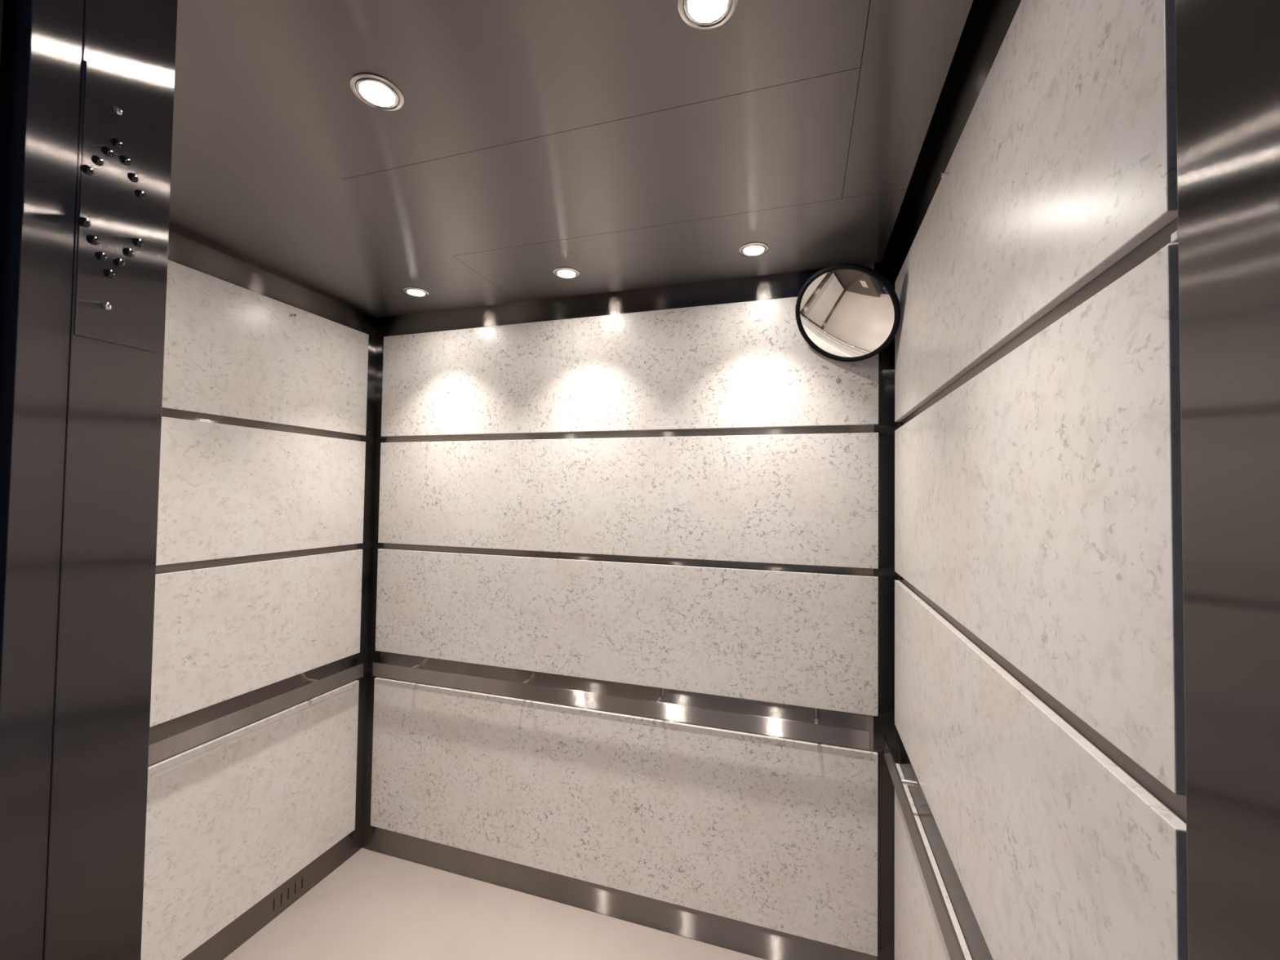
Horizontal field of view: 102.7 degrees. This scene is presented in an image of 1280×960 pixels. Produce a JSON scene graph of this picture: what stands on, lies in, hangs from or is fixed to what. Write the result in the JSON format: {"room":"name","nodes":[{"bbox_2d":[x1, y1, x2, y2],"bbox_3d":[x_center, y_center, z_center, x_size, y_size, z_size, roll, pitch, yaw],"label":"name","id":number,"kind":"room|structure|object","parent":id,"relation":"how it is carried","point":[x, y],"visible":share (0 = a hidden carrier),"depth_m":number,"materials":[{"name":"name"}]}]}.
{"room":"elevator interior","nodes":[
{"label":"elevator interior","id":0,"kind":"room"},
{"bbox_2d":[0,0,3,61],"bbox_3d":[-1.533,0.309,0.750,1.562,2.620,0.138,0,-2,17],"label":"wall","id":1,"kind":"structure","parent":0,"point":[1,1],"depth_m":0.60,"materials":[{"name":"paint"}]},
{"bbox_2d":[42,0,177,959],"bbox_3d":[-1.204,0.315,0.835,1.031,2.620,0.100,0,-2,17],"label":"wall","id":2,"kind":"structure","parent":0,"point":[98,806],"depth_m":0.68,"materials":[{"name":"metal"}]},
{"bbox_2d":[0,0,84,959],"bbox_3d":[-1.196,0.449,0.752,0.965,2.332,0.046,0,-2,17],"label":"door","id":3,"kind":"structure","parent":2,"relation":"in","point":[42,44],"depth_m":0.62,"materials":[{"name":"metal"}]},
{"bbox_2d":[74,61,167,352],"bbox_3d":[-0.702,-0.361,0.696,0.004,0.356,0.090,0,-2,17],"label":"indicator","id":4,"kind":"object","parent":2,"relation":"attached to","point":[123,166],"visible":1,"depth_m":0.69,"materials":[{"name":"metal"}]},
{"bbox_2d":[223,848,766,959],"bbox_3d":[-0.422,1.664,1.315,2.360,0.030,1.586,0,-2,17],"label":"floor","id":5,"kind":"structure","parent":0,"point":[375,905],"depth_m":1.90,"materials":[{"name":"plastic"}]},
{"bbox_2d":[168,0,973,317],"bbox_3d":[-0.393,-0.752,1.366,2.080,0.012,1.331,0,-2,17],"label":"ceiling","id":6,"kind":"structure","parent":0,"point":[623,144],"depth_m":1.12,"materials":[{"name":"metal"}]},
{"bbox_2d":[350,72,404,111],"bbox_3d":[-0.513,-0.754,1.000,0.094,0.006,0.094,0,-2,17],"label":"recessed light","id":7,"kind":"object","parent":6,"relation":"in","point":[376,91],"visible":1,"depth_m":0.99,"materials":[{"name":"glass"}]},
{"bbox_2d":[403,287,429,297],"bbox_3d":[-0.876,-0.733,2.003,0.094,0.006,0.094,0,-2,17],"label":"recessed light","id":8,"kind":"object","parent":6,"relation":"in","point":[414,291],"visible":1,"depth_m":1.99,"materials":[{"name":"glass"}]},
{"bbox_2d":[552,266,579,279],"bbox_3d":[-0.260,-0.729,1.811,0.094,0.006,0.094,0,-2,17],"label":"recessed light","id":9,"kind":"object","parent":6,"relation":"in","point":[564,273],"visible":1,"depth_m":1.80,"materials":[{"name":"glass"}]},
{"bbox_2d":[677,0,737,30],"bbox_3d":[0.107,-0.750,0.807,0.094,0.006,0.094,0,-2,17],"label":"recessed light","id":10,"kind":"object","parent":6,"relation":"in","point":[704,15],"visible":1,"depth_m":0.82,"materials":[{"name":"glass"}]},
{"bbox_2d":[738,242,768,257],"bbox_3d":[0.359,-0.726,1.618,0.094,0.006,0.094,0,-2,17],"label":"recessed light","id":11,"kind":"object","parent":6,"relation":"in","point":[752,249],"visible":1,"depth_m":1.61,"materials":[{"name":"glass"}]},
{"bbox_2d":[379,262,874,751],"bbox_3d":[-0.189,0.361,2.040,2.192,2.620,0.030,0,-2,17],"label":"wall","id":12,"kind":"structure","parent":0,"point":[783,285],"depth_m":1.99,"materials":[{"name":"metal"}]},
{"bbox_2d":[362,316,388,850],"bbox_3d":[-1.207,0.355,2.341,0.070,2.620,0.001,0,-2,17],"label":"trim","id":13,"kind":"structure","parent":12,"relation":"attached to","point":[382,323],"depth_m":2.34,"materials":[{"name":"metal"}]},
{"bbox_2d":[372,662,869,750],"bbox_3d":[-0.212,0.844,1.991,2.026,0.061,0.047,0,-2,17],"label":"handrail","id":14,"kind":"object","parent":12,"relation":"attached to","point":[815,732],"visible":1,"depth_m":1.90,"materials":[{"name":"metal"}]},
{"bbox_2d":[370,677,878,956],"bbox_3d":[-0.208,1.225,1.995,2.076,0.652,0.014,0,-2,17],"label":"panel","id":15,"kind":"object","parent":12,"relation":"attached to","point":[780,834],"visible":1,"depth_m":1.92,"materials":[{"name":"white stone"}]},
{"bbox_2d":[372,826,876,959],"bbox_3d":[-0.211,1.608,1.992,2.076,0.125,0.002,0,-2,17],"label":"baseboard","id":16,"kind":"structure","parent":12,"relation":"attached to","point":[755,940],"depth_m":1.95,"materials":[{"name":"metal"}]},
{"bbox_2d":[375,548,878,715],"bbox_3d":[-0.199,0.547,2.013,2.076,0.458,0.015,0,-2,17],"label":"panel","id":17,"kind":"object","parent":12,"relation":"attached to","point":[804,639],"visible":1,"depth_m":1.93,"materials":[{"name":"white stone"}]},
{"bbox_2d":[377,432,878,568],"bbox_3d":[-0.192,0.063,2.026,2.076,0.456,0.015,0,-2,17],"label":"panel","id":18,"kind":"object","parent":12,"relation":"attached to","point":[811,500],"visible":1,"depth_m":1.95,"materials":[{"name":"white stone"}]},
{"bbox_2d":[381,297,878,436],"bbox_3d":[-0.185,-0.422,2.038,2.076,0.459,0.015,0,-2,17],"label":"panel","id":19,"kind":"object","parent":12,"relation":"attached to","point":[748,364],"visible":0.8,"depth_m":1.99,"materials":[{"name":"white stone"}]},
{"bbox_2d":[795,262,900,361],"bbox_3d":[0.679,-0.526,1.632,0.342,0.257,0.268,1,-2,11],"label":"convex mirror","id":20,"kind":"object","parent":12,"relation":"attached to","point":[845,312],"visible":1,"depth_m":1.61,"materials":[{"name":"silver glass"}]},
{"bbox_2d":[873,220,896,959],"bbox_3d":[0.819,0.366,1.710,0.070,2.620,0.001,0,-2,17],"label":"trim","id":21,"kind":"structure","parent":12,"relation":"attached to","point":[883,723],"depth_m":1.71,"materials":[{"name":"metal"}]},
{"bbox_2d":[1174,0,1279,959],"bbox_3d":[0.408,0.323,0.279,0.064,2.620,0.194,0,-2,17],"label":"door jamb","id":22,"kind":"structure","parent":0,"point":[1228,51],"depth_m":0.34,"materials":[{"name":"metal"}]},
{"bbox_3d":[-1.457,0.335,1.706,0.030,2.620,1.422,0,-2,17],"label":"wall","id":23,"kind":"structure","parent":0,"visible":0},
{"bbox_2d":[140,680,359,959],"bbox_3d":[-1.453,1.199,1.655,0.014,0.652,1.292,0,-2,17],"label":"panel","id":24,"kind":"object","parent":23,"relation":"attached to","point":[231,818],"visible":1,"depth_m":1.80,"materials":[{"name":"white stone"}]},
{"bbox_2d":[147,654,355,767],"bbox_3d":[-1.463,0.811,1.641,0.001,0.144,1.322,0,-2,17],"label":"trim","id":25,"kind":"structure","parent":23,"relation":"attached to","point":[158,732],"depth_m":1.81,"materials":[{"name":"metal"}]},
{"bbox_2d":[149,549,362,727],"bbox_3d":[-1.444,0.521,1.673,0.015,0.458,1.292,0,-2,17],"label":"panel","id":26,"kind":"object","parent":23,"relation":"attached to","point":[224,633],"visible":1,"depth_m":1.81,"materials":[{"name":"white stone"}]},
{"bbox_2d":[148,662,364,765],"bbox_3d":[-1.431,0.818,1.665,0.047,0.061,1.265,0,-2,17],"label":"handrail","id":27,"kind":"object","parent":23,"relation":"attached to","point":[160,750],"visible":0.66,"depth_m":1.78,"materials":[{"name":"metal"}]},
{"bbox_2d":[155,543,358,573],"bbox_3d":[-1.456,0.277,1.655,0.001,0.047,1.322,0,-2,17],"label":"trim","id":28,"kind":"structure","parent":23,"relation":"attached to","point":[167,568],"depth_m":1.83,"materials":[{"name":"metal"}]},
{"bbox_2d":[155,416,365,565],"bbox_3d":[-1.437,0.037,1.685,0.015,0.456,1.292,0,-2,17],"label":"panel","id":29,"kind":"object","parent":23,"relation":"attached to","point":[226,491],"visible":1,"depth_m":1.82,"materials":[{"name":"white stone"}]},
{"bbox_2d":[161,408,361,440],"bbox_3d":[-1.449,-0.206,1.668,0.001,0.048,1.322,0,-2,17],"label":"trim","id":30,"kind":"structure","parent":23,"relation":"attached to","point":[171,413],"depth_m":1.84,"materials":[{"name":"metal"}]},
{"bbox_2d":[161,259,368,435],"bbox_3d":[-1.430,-0.448,1.698,0.015,0.459,1.292,0,-2,17],"label":"panel","id":31,"kind":"object","parent":23,"relation":"attached to","point":[232,350],"visible":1,"depth_m":1.84,"materials":[{"name":"white stone"}]},
{"bbox_2d":[167,231,364,333],"bbox_3d":[-1.441,-0.822,1.684,0.001,0.308,1.322,0,-2,17],"label":"trim","id":32,"kind":"structure","parent":23,"relation":"attached to","point":[183,251],"depth_m":1.86,"materials":[{"name":"metal"}]},
{"bbox_2d":[182,831,352,959],"bbox_3d":[-1.472,1.581,1.627,0.002,0.125,1.334,0,-2,17],"label":"baseboard","id":33,"kind":"structure","parent":23,"relation":"attached to","point":[224,943],"depth_m":1.92,"materials":[{"name":"metal"}]},
{"bbox_2d":[351,312,377,855],"bbox_3d":[-1.250,0.354,2.318,0.001,2.620,0.069,0,-2,17],"label":"trim","id":34,"kind":"structure","parent":23,"relation":"attached to","point":[370,322],"depth_m":2.33,"materials":[{"name":"metal"}]},
{"bbox_3d":[0.665,0.347,1.045,0.030,2.620,1.422,0,-2,17],"label":"wall","id":35,"kind":"structure","parent":0,"visible":0},
{"bbox_2d":[896,208,900,765],"bbox_3d":[0.842,0.366,1.666,0.001,2.620,0.069,0,-2,17],"label":"trim","id":36,"kind":"structure","parent":35,"relation":"attached to","point":[898,219],"depth_m":1.68,"materials":[{"name":"metal"}]},
{"bbox_2d":[883,734,965,959],"bbox_3d":[0.617,0.830,1.034,0.047,0.061,1.279,0,-2,17],"label":"handrail","id":37,"kind":"object","parent":35,"relation":"attached to","point":[955,952],"visible":1,"depth_m":1.10,"materials":[{"name":"metal"}]},
{"bbox_2d":[894,763,972,959],"bbox_3d":[0.623,1.211,1.008,0.014,0.652,1.292,0,-2,17],"label":"panel","id":38,"kind":"object","parent":35,"relation":"attached to","point":[918,935],"visible":0.62,"depth_m":1.36,"materials":[{"name":"white stone"}]},
{"bbox_2d":[900,738,993,959],"bbox_3d":[0.628,0.823,0.990,0.001,0.144,1.322,0,-2,17],"label":"trim","id":39,"kind":"structure","parent":35,"relation":"attached to","point":[976,944],"depth_m":1.10,"materials":[{"name":"metal"}]},
{"bbox_2d":[900,0,1021,269],"bbox_3d":[0.651,-0.810,1.032,0.001,0.308,1.322,0,-2,17],"label":"trim","id":40,"kind":"structure","parent":35,"relation":"attached to","point":[988,22],"depth_m":1.07,"materials":[{"name":"metal"}]},
{"bbox_2d":[894,0,1177,422],"bbox_3d":[0.646,-0.436,1.051,0.015,0.459,1.292,0,-2,17],"label":"panel","id":41,"kind":"object","parent":35,"relation":"attached to","point":[1063,163],"visible":0.87,"depth_m":0.66,"materials":[{"name":"white stone"}]},
{"bbox_2d":[940,171,949,177],"bbox_3d":[0.638,-0.640,1.071,0.014,0.012,0.011,0,-2,17],"label":"stud","id":42,"kind":"object","parent":41,"relation":"attached to","point":[943,173],"visible":1,"depth_m":1.07,"materials":[{"name":"metal"}]},
{"bbox_2d":[900,217,1177,426],"bbox_3d":[0.642,-0.194,1.016,0.001,0.048,1.322,0,-2,17],"label":"trim","id":43,"kind":"structure","parent":35,"relation":"attached to","point":[1161,239],"depth_m":0.61,"materials":[{"name":"metal"}]},
{"bbox_2d":[894,244,1186,795],"bbox_3d":[0.639,0.049,1.038,0.015,0.456,1.292,0,-2,17],"label":"panel","id":44,"kind":"object","parent":35,"relation":"attached to","point":[1038,501],"visible":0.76,"depth_m":0.57,"materials":[{"name":"white stone"}]},
{"bbox_2d":[894,580,1188,959],"bbox_3d":[0.633,0.532,1.026,0.015,0.458,1.292,0,-2,17],"label":"panel","id":45,"kind":"object","parent":35,"relation":"attached to","point":[1055,851],"visible":0.86,"depth_m":0.69,"materials":[{"name":"white stone"}]},
{"bbox_2d":[900,576,1186,822],"bbox_3d":[0.636,0.289,1.004,0.001,0.047,1.322,0,-2,17],"label":"trim","id":46,"kind":"structure","parent":35,"relation":"attached to","point":[1176,803],"depth_m":0.58,"materials":[{"name":"metal"}]},
{"bbox_2d":[1170,230,1177,242],"bbox_3d":[0.449,-0.202,0.422,0.014,0.008,0.008,0,-2,17],"label":"plug","id":47,"kind":"object","parent":35,"relation":"attached to","point":[1174,237],"visible":0.36,"depth_m":0.42,"materials":[{"name":"white plastic"}]}
]}

